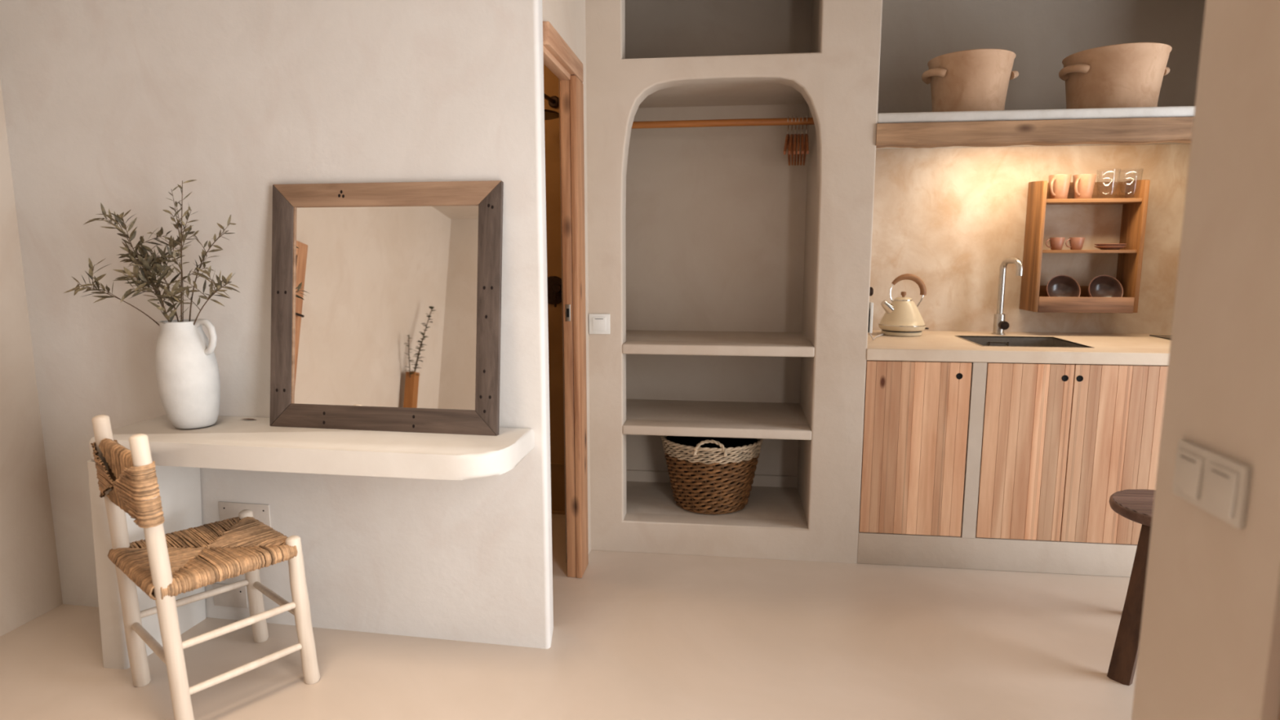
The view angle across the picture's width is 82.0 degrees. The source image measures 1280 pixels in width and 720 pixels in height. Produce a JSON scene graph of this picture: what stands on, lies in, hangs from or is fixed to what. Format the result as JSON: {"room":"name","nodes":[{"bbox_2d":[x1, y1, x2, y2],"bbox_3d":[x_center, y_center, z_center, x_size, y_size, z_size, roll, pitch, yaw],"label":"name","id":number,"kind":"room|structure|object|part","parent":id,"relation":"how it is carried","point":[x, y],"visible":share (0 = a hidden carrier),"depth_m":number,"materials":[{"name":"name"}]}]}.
{"room":"studio apartment","nodes":[
{"label":"studio apartment","id":0,"kind":"room"},
{"bbox_2d":[0,78,62,636],"bbox_3d":[-2.497,-0.052,1.025,0.150,2.470,3.700,1,8,7],"label":"wall","id":1,"kind":"structure","parent":0,"point":[30,587],"depth_m":2.63,"materials":[{"name":"paint"}]},
{"bbox_2d":[0,0,553,648],"bbox_3d":[-1.266,-0.275,2.562,1.969,2.470,0.149,1,8,10],"label":"wall","id":2,"kind":"structure","parent":0,"point":[116,104],"depth_m":2.49,"materials":[{"name":"white paint"}]},
{"bbox_2d":[212,582,248,608],"bbox_3d":[-1.494,0.860,2.686,0.135,0.085,0.007,1,8,10],"label":"cover plate","id":3,"kind":"object","parent":2,"relation":"attached to","point":[237,597],"visible":0.68,"depth_m":2.68,"materials":[{"name":"white plastic"}]},
{"bbox_2d":[218,501,271,527],"bbox_3d":[-1.410,0.562,2.628,0.200,0.105,0.007,1,8,10],"label":"cover plate","id":4,"kind":"object","parent":2,"relation":"attached to","point":[261,513],"visible":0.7,"depth_m":2.62,"materials":[{"name":"white plastic"}]},
{"bbox_2d":[543,64,564,511],"bbox_3d":[-1.161,-0.371,3.232,1.840,2.470,1.160,1,8,7],"label":"wall","id":5,"kind":"structure","parent":0,"point":[550,80],"depth_m":3.66,"materials":[{"name":"paint"}]},
{"bbox_2d":[543,93,559,119],"bbox_3d":[-0.474,-1.174,3.367,0.240,0.126,0.330,1,8,7],"label":"shower","id":6,"kind":"object","parent":5,"relation":"attached to","point":[553,101],"visible":0.37,"depth_m":3.41,"materials":[{"name":"brown metal"}]},
{"bbox_3d":[-0.440,-1.182,3.412,0.028,0.096,0.214,3,9,18],"label":"shower arm","id":7,"kind":"part","parent":6,"relation":"part of","materials":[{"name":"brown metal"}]},
{"bbox_2d":[546,275,561,306],"bbox_3d":[-0.432,-0.337,3.624,0.140,0.150,0.056,1,8,7],"label":"shower mixer","id":8,"kind":"object","parent":5,"relation":"attached to","point":[554,283],"visible":0.66,"depth_m":3.64,"materials":[{"name":"brown metal"}]},
{"bbox_3d":[-0.412,-0.300,3.607,0.019,0.081,0.012,-6,10,-37],"label":"lever","id":9,"kind":"part","parent":8,"relation":"part of","materials":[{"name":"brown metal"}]},
{"bbox_3d":[-0.407,-0.351,3.618,0.044,0.044,0.042,1,8,7],"label":"mixer knob","id":10,"kind":"part","parent":8,"relation":"part of","materials":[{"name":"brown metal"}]},
{"bbox_2d":[550,462,564,514],"bbox_3d":[-1.089,0.650,3.869,1.700,0.266,0.020,1,8,7],"label":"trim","id":11,"kind":"structure","parent":5,"relation":"attached to","point":[553,512],"depth_m":3.79,"materials":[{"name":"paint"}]},
{"bbox_2d":[542,0,591,563],"bbox_3d":[-0.306,-0.312,2.822,0.080,2.470,0.698,1,8,7],"label":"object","id":12,"kind":"structure","parent":5,"relation":"in","point":[567,17],"depth_m":2.99,"materials":[{"name":"paint"}]},
{"bbox_2d":[542,21,588,577],"bbox_3d":[-0.288,-0.101,2.773,0.064,2.066,0.543,1,8,7],"label":"door frame","id":13,"kind":"structure","parent":12,"relation":"attached to","point":[559,58],"depth_m":2.90,"materials":[{"name":"brown wood"}]},
{"bbox_3d":[-0.269,-1.087,2.627,0.025,0.072,0.543,1,8,7],"label":"head casing","id":14,"kind":"part","parent":13,"relation":"part of","materials":[{"name":"brown wood"}]},
{"bbox_3d":[-0.283,-0.185,2.897,0.021,0.066,0.003,1,8,7],"label":"strike plate","id":15,"kind":"part","parent":13,"relation":"part of","materials":[{"name":"metal"}]},
{"bbox_3d":[-0.243,-0.092,2.972,0.025,1.992,0.142,1,8,7],"label":"jamb casing","id":16,"kind":"part","parent":13,"relation":"part of","materials":[{"name":"brown wood"}]},
{"bbox_2d":[0,514,1137,719],"bbox_3d":[0.678,1.169,1.559,6.500,0.100,5.200,1,8,7],"label":"floor","id":17,"kind":"structure","parent":0,"point":[640,636],"depth_m":2.44,"materials":[{"name":"beige concrete"}]},
{"bbox_2d":[90,414,319,719],"bbox_3d":[-1.305,0.585,2.228,0.441,0.867,0.449,7,11,40],"label":"chair","id":18,"kind":"object","parent":17,"relation":"on","point":[163,566],"visible":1,"depth_m":2.14,"materials":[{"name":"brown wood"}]},
{"bbox_3d":[-1.560,0.586,2.220,0.049,0.867,0.090,1,8,10],"label":"leg","id":19,"kind":"part","parent":18,"relation":"part of","materials":[{"name":"white wood"}]},
{"bbox_3d":[-1.429,0.336,2.050,0.422,0.197,0.074,7,11,40],"label":"backrest","id":20,"kind":"part","parent":18,"relation":"part of","materials":[{"name":"brown wicker"}]},
{"bbox_3d":[-1.278,0.621,1.979,0.091,0.867,0.048,-2,9,-16],"label":"leg","id":21,"kind":"part","parent":18,"relation":"part of","materials":[{"name":"white wood"}]},
{"bbox_3d":[-1.310,0.581,2.224,0.435,0.052,0.412,7,11,40],"label":"seat","id":22,"kind":"part","parent":18,"relation":"part of","materials":[{"name":"brown wicker"}]},
{"bbox_3d":[-1.322,0.739,2.518,0.049,0.479,0.071,2,9,15],"label":"leg","id":23,"kind":"part","parent":18,"relation":"part of","materials":[{"name":"white wood"}]},
{"bbox_3d":[-1.042,0.774,2.278,0.072,0.479,0.048,-4,9,-23],"label":"leg","id":24,"kind":"part","parent":18,"relation":"part of","materials":[{"name":"white wood"}]},
{"bbox_2d":[87,414,534,669],"bbox_3d":[-1.045,0.609,2.398,1.376,0.768,0.407,1,8,7],"label":"desk","id":25,"kind":"object","parent":17,"relation":"on","point":[232,442],"visible":0.74,"depth_m":2.27,"materials":[{"name":"white paint"}]},
{"bbox_3d":[-1.655,0.631,2.495,0.144,0.696,0.375,1,8,7],"label":"panel","id":26,"kind":"part","parent":25,"relation":"part of","materials":[{"name":"white paint"}]},
{"bbox_2d":[155,318,220,428],"bbox_3d":[-1.471,0.041,2.399,0.175,0.353,0.177,-5,10,-31],"label":"jug","id":27,"kind":"object","parent":25,"relation":"on","point":[188,374],"visible":0.98,"depth_m":2.34,"materials":[{"name":"white ceramic"}]},
{"bbox_2d":[63,257,159,326],"bbox_3d":[-1.669,-0.194,2.339,0.303,0.261,0.078,0,8,1],"label":"branch","id":28,"kind":"object","parent":27,"relation":"in","point":[77,289],"visible":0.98,"depth_m":2.33,"materials":[{"name":"green plant"}]},
{"bbox_2d":[84,202,184,319],"bbox_3d":[-1.589,-0.277,2.322,0.275,0.429,0.118,-2,8,-12],"label":"branch","id":29,"kind":"object","parent":27,"relation":"in","point":[118,218],"visible":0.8,"depth_m":2.32,"materials":[{"name":"green plant"}]},
{"bbox_3d":[-1.588,-0.259,2.337,0.178,0.388,0.033,-2,9,-16],"label":"stem","id":30,"kind":"part","parent":29,"relation":"part of","materials":[{"name":"green plant"}]},
{"bbox_2d":[112,252,184,323],"bbox_3d":[-1.496,-0.191,2.260,0.144,0.277,0.179,6,10,37],"label":"branch","id":31,"kind":"object","parent":27,"relation":"in","point":[148,277],"visible":0.98,"depth_m":2.25,"materials":[{"name":"green plant"}]},
{"bbox_3d":[-1.511,-0.178,2.281,0.114,0.245,0.092,-6,10,-35],"label":"stem","id":32,"kind":"part","parent":31,"relation":"part of","materials":[{"name":"green plant"}]},
{"bbox_2d":[119,230,188,321],"bbox_3d":[-1.550,-0.242,2.363,0.216,0.348,0.108,0,8,-2],"label":"branch","id":33,"kind":"object","parent":27,"relation":"in","point":[142,248],"visible":0.58,"depth_m":2.36,"materials":[{"name":"green plant"}]},
{"bbox_3d":[-1.554,-0.224,2.378,0.150,0.307,0.046,-3,9,-21],"label":"stem","id":34,"kind":"part","parent":33,"relation":"part of","materials":[{"name":"green plant"}]},
{"bbox_2d":[146,186,184,321],"bbox_3d":[-1.499,-0.308,2.342,0.102,0.484,0.040,0,8,-3],"label":"branch","id":35,"kind":"object","parent":27,"relation":"in","point":[177,186],"visible":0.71,"depth_m":2.34,"materials":[{"name":"green plant"}]},
{"bbox_2d":[160,179,211,321],"bbox_3d":[-1.426,-0.308,2.300,0.133,0.496,0.111,1,8,7],"label":"branch","id":36,"kind":"object","parent":27,"relation":"in","point":[188,229],"visible":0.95,"depth_m":2.29,"materials":[{"name":"green plant"}]},
{"bbox_2d":[165,264,240,325],"bbox_3d":[-1.349,-0.183,2.309,0.260,0.247,0.166,1,8,7],"label":"branch","id":37,"kind":"object","parent":27,"relation":"in","point":[226,281],"visible":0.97,"depth_m":2.29,"materials":[{"name":"green plant"}]},
{"bbox_3d":[-1.353,-0.166,2.316,0.218,0.213,0.098,1,8,7],"label":"stem","id":38,"kind":"part","parent":37,"relation":"part of","materials":[{"name":"green plant"}]},
{"bbox_3d":[-1.396,-0.073,2.369,0.083,0.118,0.024,2,9,16],"label":"handle","id":39,"kind":"part","parent":27,"relation":"part of","materials":[{"name":"white ceramic"}]},
{"bbox_2d":[182,214,235,321],"bbox_3d":[-1.360,-0.261,2.319,0.166,0.397,0.179,-3,9,-22],"label":"branch","id":40,"kind":"object","parent":27,"relation":"in","point":[203,252],"visible":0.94,"depth_m":2.33,"materials":[{"name":"green plant"}]},
{"bbox_3d":[-1.370,-0.249,2.333,0.186,0.371,0.112,-1,8,-9],"label":"stem","id":41,"kind":"part","parent":40,"relation":"part of","materials":[{"name":"green plant"}]},
{"bbox_2d":[269,180,503,435],"bbox_3d":[-0.821,-0.169,2.359,0.783,0.788,0.120,1,8,9],"label":"mirror","id":42,"kind":"object","parent":25,"relation":"on","point":[386,297],"visible":1,"depth_m":2.35,"materials":[{"name":"brown wood"}]},
{"bbox_3d":[-1.171,-0.177,2.416,0.074,0.785,0.119,1,8,9],"label":"frame rail","id":43,"kind":"part","parent":42,"relation":"part of","materials":[{"name":"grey wood"}]},
{"bbox_3d":[-0.829,0.189,2.365,0.780,0.078,0.029,1,8,9],"label":"frame rail","id":44,"kind":"part","parent":42,"relation":"part of","materials":[{"name":"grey wood"}]},
{"bbox_3d":[-0.821,-0.171,2.358,0.642,0.644,0.082,1,8,9],"label":"glass","id":45,"kind":"part","parent":42,"relation":"part of","materials":[{"name":"white mirror"}]},
{"bbox_3d":[-0.814,-0.528,2.352,0.781,0.075,0.029,1,8,9],"label":"frame rail","id":46,"kind":"part","parent":42,"relation":"part of","materials":[{"name":"beige wood"}]},
{"bbox_3d":[-0.471,-0.160,2.301,0.074,0.785,0.119,1,8,9],"label":"frame rail","id":47,"kind":"part","parent":42,"relation":"part of","materials":[{"name":"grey wood"}]},
{"bbox_2d":[858,360,972,536],"bbox_3d":[1.182,0.342,3.333,0.422,0.748,0.494,1,8,7],"label":"base cabinet","id":48,"kind":"object","parent":17,"relation":"on","point":[916,418],"visible":0.94,"depth_m":3.09,"materials":[{"name":"brown wood"}]},
{"bbox_2d":[866,330,1171,365],"bbox_3d":[1.855,-0.062,3.326,1.748,0.050,0.766,1,8,7],"label":"countertop","id":49,"kind":"structure","parent":48,"relation":"on","point":[1109,348],"depth_m":3.04,"materials":[{"name":"beige stone"}]},
{"bbox_2d":[878,273,928,336],"bbox_3d":[1.275,-0.268,3.551,0.234,0.294,0.221,1,8,7],"label":"kettle","id":50,"kind":"object","parent":49,"relation":"on","point":[902,317],"visible":0.98,"depth_m":3.50,"materials":[{"name":"beige metal"}]},
{"bbox_3d":[1.192,-0.253,3.540,0.073,0.072,0.058,1,8,7],"label":"spout","id":51,"kind":"part","parent":50,"relation":"part of","materials":[{"name":"silver metal"}]},
{"bbox_3d":[1.268,-0.296,3.548,0.082,0.016,0.082,1,8,7],"label":"lid","id":52,"kind":"part","parent":50,"relation":"part of","materials":[{"name":"beige metal"}]},
{"bbox_3d":[1.268,-0.315,3.545,0.025,0.028,0.025,1,8,7],"label":"knob","id":53,"kind":"part","parent":50,"relation":"part of","materials":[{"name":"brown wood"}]},
{"bbox_2d":[991,257,1022,334],"bbox_3d":[1.748,-0.301,3.510,0.060,0.371,0.172,0,8,0],"label":"faucet","id":54,"kind":"object","parent":49,"relation":"on","point":[1000,324],"visible":1,"depth_m":3.55,"materials":[{"name":"metal"}]},
{"bbox_3d":[1.751,-0.167,3.547,0.041,0.041,0.045,2,8,11],"label":"handle","id":55,"kind":"part","parent":54,"relation":"part of","materials":[{"name":"brown metal"}]},
{"bbox_3d":[1.756,-0.345,3.496,0.029,0.281,0.158,-1,8,-7],"label":"spout","id":56,"kind":"part","parent":54,"relation":"part of","materials":[{"name":"metal"}]},
{"bbox_2d":[954,335,1093,347],"bbox_3d":[1.701,0.000,3.312,0.445,0.172,0.403,1,8,7],"label":"sink","id":57,"kind":"object","parent":49,"relation":"in","point":[981,340],"visible":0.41,"depth_m":3.48,"materials":[{"name":"metal"}]},
{"bbox_2d":[1149,334,1171,340],"bbox_3d":[2.553,-0.084,3.287,0.295,0.006,0.440,1,8,7],"label":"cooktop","id":58,"kind":"object","parent":49,"relation":"in","point":[1162,336],"visible":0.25,"depth_m":3.47,"materials":[{"name":"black glass"}]},
{"bbox_2d":[857,362,1137,577],"bbox_3d":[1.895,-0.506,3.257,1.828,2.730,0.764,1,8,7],"label":"cabinet base","id":59,"kind":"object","parent":17,"relation":"on","point":[966,551],"depth_m":3.10,"materials":[{"name":"paint"}]},
{"bbox_2d":[975,362,1168,544],"bbox_3d":[1.781,0.381,3.059,0.720,0.748,0.094,1,8,7],"label":"base cabinet","id":60,"kind":"object","parent":17,"relation":"on","point":[1059,440],"visible":0.94,"depth_m":3.02,"materials":[{"name":"brown wood"}]},
{"bbox_3d":[1.587,0.383,3.047,0.331,0.744,0.020,1,8,7],"label":"door","id":61,"kind":"part","parent":60,"relation":"part of","materials":[{"name":"brown wood"}]},
{"bbox_3d":[1.943,0.389,3.003,0.380,0.744,0.020,1,8,7],"label":"door","id":62,"kind":"part","parent":60,"relation":"part of","materials":[{"name":"brown wood"}]},
{"bbox_2d":[1106,488,1155,685],"bbox_3d":[1.738,0.723,2.489,0.534,0.517,0.461,-1,8,-4],"label":"stool","id":63,"kind":"object","parent":17,"relation":"on","point":[1136,505],"visible":0.33,"depth_m":2.33,"materials":[{"name":"brown wood"}]},
{"bbox_3d":[1.744,0.493,2.405,0.360,0.038,0.360,1,8,7],"label":"seat","id":64,"kind":"part","parent":63,"relation":"part of","materials":[{"name":"brown wood"}]},
{"bbox_2d":[625,0,819,520],"bbox_3d":[0.404,-0.544,3.521,1.197,2.730,0.709,1,8,7],"label":"wall","id":65,"kind":"structure","parent":0,"point":[720,228],"depth_m":3.63,"materials":[{"name":"paint"}]},
{"bbox_2d":[661,435,763,514],"bbox_3d":[0.339,0.503,3.502,0.481,0.368,0.481,-4,9,-24],"label":"basket","id":66,"kind":"object","parent":65,"relation":"on","point":[708,475],"visible":0.9,"depth_m":3.34,"materials":[{"name":"brown wicker"}]},
{"bbox_3d":[0.311,0.388,3.260,0.151,0.072,0.028,1,8,7],"label":"handle","id":67,"kind":"part","parent":66,"relation":"part of","materials":[{"name":"wicker"}]},
{"bbox_2d":[622,399,811,439],"bbox_3d":[0.309,0.272,3.486,0.928,0.042,0.595,1,8,7],"label":"closet shelf","id":68,"kind":"object","parent":65,"relation":"attached to","point":[715,419],"visible":1,"depth_m":3.36,"materials":[{"name":"paint"}]},
{"bbox_2d":[622,329,814,356],"bbox_3d":[0.309,-0.083,3.434,0.928,0.044,0.595,1,8,7],"label":"closet shelf","id":69,"kind":"object","parent":65,"relation":"attached to","point":[767,344],"visible":0.97,"depth_m":3.21,"materials":[{"name":"paint"}]},
{"bbox_2d":[631,117,814,128],"bbox_3d":[0.309,-1.057,3.291,0.927,0.031,0.031,1,8,7],"label":"rail","id":70,"kind":"object","parent":65,"relation":"attached to","point":[746,122],"visible":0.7,"depth_m":3.27,"materials":[{"name":"orange wood"}]},
{"bbox_2d":[783,115,790,165],"bbox_3d":[0.654,-0.981,3.258,0.014,0.192,0.400,2,8,14],"label":"hanger","id":71,"kind":"object","parent":70,"relation":"hanging from","point":[787,138],"visible":0.92,"depth_m":3.23,"materials":[{"name":"brown wood"}]},
{"bbox_2d":[788,115,793,165],"bbox_3d":[0.670,-0.981,3.256,0.014,0.192,0.400,2,8,13],"label":"hanger","id":72,"kind":"object","parent":70,"relation":"hanging from","point":[791,138],"visible":0.98,"depth_m":3.23,"materials":[{"name":"brown wood"}]},
{"bbox_2d":[793,115,796,165],"bbox_3d":[0.686,-0.981,3.254,0.014,0.192,0.400,2,8,12],"label":"hanger","id":73,"kind":"object","parent":70,"relation":"hanging from","point":[795,134],"visible":0.97,"depth_m":3.19,"materials":[{"name":"brown wood"}]},
{"bbox_2d":[796,115,799,165],"bbox_3d":[0.701,-0.980,3.252,0.014,0.192,0.400,2,8,12],"label":"hanger","id":74,"kind":"object","parent":70,"relation":"hanging from","point":[798,134],"visible":1,"depth_m":3.22,"materials":[{"name":"brown wood"}]},
{"bbox_2d":[800,115,804,165],"bbox_3d":[0.716,-0.980,3.250,0.014,0.192,0.400,2,8,11],"label":"hanger","id":75,"kind":"object","parent":70,"relation":"hanging from","point":[802,148],"visible":1,"depth_m":3.19,"materials":[{"name":"brown wood"}]},
{"bbox_2d":[802,115,808,165],"bbox_3d":[0.733,-0.980,3.248,0.014,0.192,0.400,1,8,10],"label":"hanger","id":76,"kind":"object","parent":70,"relation":"hanging from","point":[806,139],"visible":0.99,"depth_m":3.21,"materials":[{"name":"brown wood"}]},
{"bbox_2d":[585,0,882,563],"bbox_3d":[0.358,-0.359,3.145,1.196,2.480,0.115,1,8,7],"label":"wall","id":77,"kind":"structure","parent":0,"point":[838,82],"depth_m":3.07,"materials":[{"name":"paint"}]},
{"bbox_2d":[588,313,610,333],"bbox_3d":[-0.175,-0.155,3.176,0.092,0.087,0.015,1,8,7],"label":"light switch","id":78,"kind":"object","parent":77,"relation":"attached to","point":[598,323],"visible":1,"depth_m":3.17,"materials":[{"name":"white plastic"}]},
{"bbox_2d":[867,301,873,333],"bbox_3d":[0.963,-0.181,3.110,0.024,0.128,0.086,1,8,7],"label":"wall socket","id":79,"kind":"object","parent":77,"relation":"attached to","point":[871,304],"visible":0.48,"depth_m":3.07,"materials":[{"name":"white plastic"}]},
{"bbox_2d":[869,333,884,339],"bbox_3d":[1.071,-0.139,3.353,0.022,0.088,0.456,4,9,26],"label":"power cord","id":80,"kind":"object","parent":79,"relation":"attached to","point":[869,333],"visible":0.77,"depth_m":3.38,"materials":[{"name":"white plastic"}]},
{"bbox_2d":[869,287,873,296],"bbox_3d":[0.963,-0.288,3.094,0.028,0.038,0.038,1,8,7],"label":"button","id":81,"kind":"object","parent":77,"relation":"attached to","point":[871,291],"visible":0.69,"depth_m":3.08,"materials":[{"name":"brown metal"}]},
{"bbox_2d":[875,116,1193,148],"bbox_3d":[1.812,-0.886,2.863,1.746,0.087,0.093,1,8,7],"label":"beam","id":82,"kind":"structure","parent":77,"relation":"attached to","point":[1132,131],"depth_m":2.86,"materials":[{"name":"brown wood"}]},
{"bbox_2d":[869,0,1205,333],"bbox_3d":[2.603,-0.556,3.599,3.150,2.730,0.100,1,8,7],"label":"wall","id":83,"kind":"structure","parent":0,"point":[948,218],"depth_m":3.59,"materials":[{"name":"paint"}]},
{"bbox_2d":[875,106,1195,149],"bbox_3d":[1.855,-1.000,3.193,1.748,0.041,0.760,1,8,7],"label":"shelf","id":84,"kind":"object","parent":83,"relation":"attached to","point":[1171,111],"visible":0.33,"depth_m":2.86,"materials":[{"name":"beige paint"}]},
{"bbox_2d":[921,48,1018,111],"bbox_3d":[1.376,-1.129,3.083,0.341,0.246,0.337,6,10,37],"label":"pot","id":85,"kind":"object","parent":84,"relation":"on","point":[975,79],"visible":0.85,"depth_m":2.96,"materials":[{"name":"ceramic"}]},
{"bbox_3d":[1.208,-1.180,3.055,0.059,0.042,0.158,-1,8,-7],"label":"handle","id":86,"kind":"part","parent":85,"relation":"part of","materials":[{"name":"ceramic"}]},
{"bbox_3d":[1.544,-1.185,3.095,0.059,0.042,0.158,-1,8,-7],"label":"handle","id":87,"kind":"part","parent":85,"relation":"part of","materials":[{"name":"ceramic"}]},
{"bbox_2d":[1058,42,1172,108],"bbox_3d":[1.944,-1.123,3.031,0.380,0.250,0.378,6,10,34],"label":"pot","id":88,"kind":"object","parent":84,"relation":"on","point":[1123,75],"visible":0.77,"depth_m":2.89,"materials":[{"name":"ceramic"}]},
{"bbox_3d":[1.756,-1.175,3.001,0.059,0.042,0.158,-1,8,-7],"label":"handle","id":89,"kind":"part","parent":88,"relation":"part of","materials":[{"name":"ceramic"}]},
{"bbox_3d":[2.132,-1.181,3.046,0.059,0.042,0.158,-1,8,-7],"label":"handle","id":90,"kind":"part","parent":88,"relation":"part of","materials":[{"name":"ceramic"}]},
{"bbox_2d":[1019,179,1150,313],"bbox_3d":[2.111,-0.542,3.518,0.458,0.620,0.187,1,8,7],"label":"wall rack","id":91,"kind":"object","parent":83,"relation":"attached to","point":[1133,194],"visible":0.94,"depth_m":3.48,"materials":[{"name":"brown wood"}]},
{"bbox_3d":[1.893,-0.547,3.546,0.018,0.618,0.185,1,8,7],"label":"panel","id":92,"kind":"part","parent":91,"relation":"part of","materials":[{"name":"brown wood"}]},
{"bbox_2d":[1045,237,1065,249],"bbox_3d":[1.987,-0.555,3.517,0.076,0.058,0.067,-6,10,-38],"label":"espresso cup","id":93,"kind":"object","parent":91,"relation":"on","point":[1055,243],"visible":0.93,"depth_m":3.50,"materials":[{"name":"pink ceramic"}]},
{"bbox_2d":[1048,173,1071,199],"bbox_3d":[1.975,-0.813,3.469,0.096,0.112,0.108,3,9,19],"label":"mug","id":94,"kind":"object","parent":91,"relation":"on","point":[1059,184],"visible":0.88,"depth_m":3.44,"materials":[{"name":"ceramic"}]},
{"bbox_3d":[1.931,-0.811,3.445,0.040,0.087,0.012,-5,10,-32],"label":"handle","id":95,"kind":"part","parent":94,"relation":"part of","materials":[{"name":"ceramic"}]},
{"bbox_2d":[1045,275,1080,297],"bbox_3d":[2.025,-0.336,3.538,0.153,0.145,0.101,1,8,7],"label":"bowl","id":96,"kind":"object","parent":91,"relation":"on","point":[1060,286],"visible":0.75,"depth_m":3.56,"materials":[{"name":"brown ceramic"}]},
{"bbox_3d":[2.120,-0.323,3.635,0.420,0.088,0.015,1,8,7],"label":"rail","id":97,"kind":"part","parent":91,"relation":"part of","materials":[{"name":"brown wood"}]},
{"bbox_2d":[1065,237,1084,249],"bbox_3d":[2.076,-0.553,3.506,0.076,0.058,0.067,-6,10,-38],"label":"espresso cup","id":98,"kind":"object","parent":91,"relation":"on","point":[1076,243],"visible":0.94,"depth_m":3.49,"materials":[{"name":"ceramic"}]},
{"bbox_2d":[1072,173,1096,198],"bbox_3d":[2.082,-0.811,3.455,0.096,0.112,0.108,3,9,19],"label":"mug","id":99,"kind":"object","parent":91,"relation":"on","point":[1083,184],"visible":0.81,"depth_m":3.43,"materials":[{"name":"ceramic"}]},
{"bbox_3d":[2.038,-0.809,3.432,0.040,0.087,0.012,-5,10,-32],"label":"handle","id":100,"kind":"part","parent":99,"relation":"part of","materials":[{"name":"ceramic"}]},
{"bbox_3d":[2.099,-0.260,3.473,0.420,0.074,0.014,1,8,7],"label":"rail","id":101,"kind":"part","parent":91,"relation":"part of","materials":[{"name":"brown wood"}]},
{"bbox_3d":[2.120,-0.816,3.564,0.420,0.085,0.015,1,8,7],"label":"rail","id":102,"kind":"part","parent":91,"relation":"part of","materials":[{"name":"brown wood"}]},
{"bbox_2d":[1087,275,1123,297],"bbox_3d":[2.212,-0.332,3.514,0.153,0.145,0.101,1,8,7],"label":"bowl","id":103,"kind":"object","parent":91,"relation":"on","point":[1102,286],"visible":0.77,"depth_m":3.54,"materials":[{"name":"brown ceramic"}]},
{"bbox_2d":[1094,245,1126,249],"bbox_3d":[2.229,-0.531,3.493,0.132,0.018,0.132,1,8,7],"label":"saucer","id":104,"kind":"object","parent":91,"relation":"on","point":[1101,247],"visible":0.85,"depth_m":3.45,"materials":[{"name":"brown ceramic"}]},
{"bbox_2d":[1094,243,1126,245],"bbox_3d":[2.229,-0.542,3.491,0.132,0.018,0.132,1,8,7],"label":"saucer","id":105,"kind":"object","parent":104,"relation":"on","point":[1104,244],"visible":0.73,"depth_m":3.44,"materials":[{"name":"ceramic"}]},
{"bbox_3d":[2.328,-0.539,3.492,0.020,0.618,0.185,1,8,7],"label":"panel","id":106,"kind":"part","parent":91,"relation":"part of","materials":[{"name":"brown wood"}]},
{"bbox_2d":[1131,0,1279,719],"bbox_3d":[0.793,0.086,0.067,0.160,2.470,2.277,1,8,7],"label":"wall partition","id":107,"kind":"structure","parent":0,"point":[1209,645],"depth_m":1.05,"materials":[{"name":"paint"}]},
{"bbox_2d":[1172,439,1251,528],"bbox_3d":[0.830,0.177,1.079,0.015,0.088,0.156,1,8,7],"label":"light switch","id":108,"kind":"object","parent":107,"relation":"attached to","point":[1217,484],"visible":1,"depth_m":1.06,"materials":[{"name":"beige plastic"}]}
]}

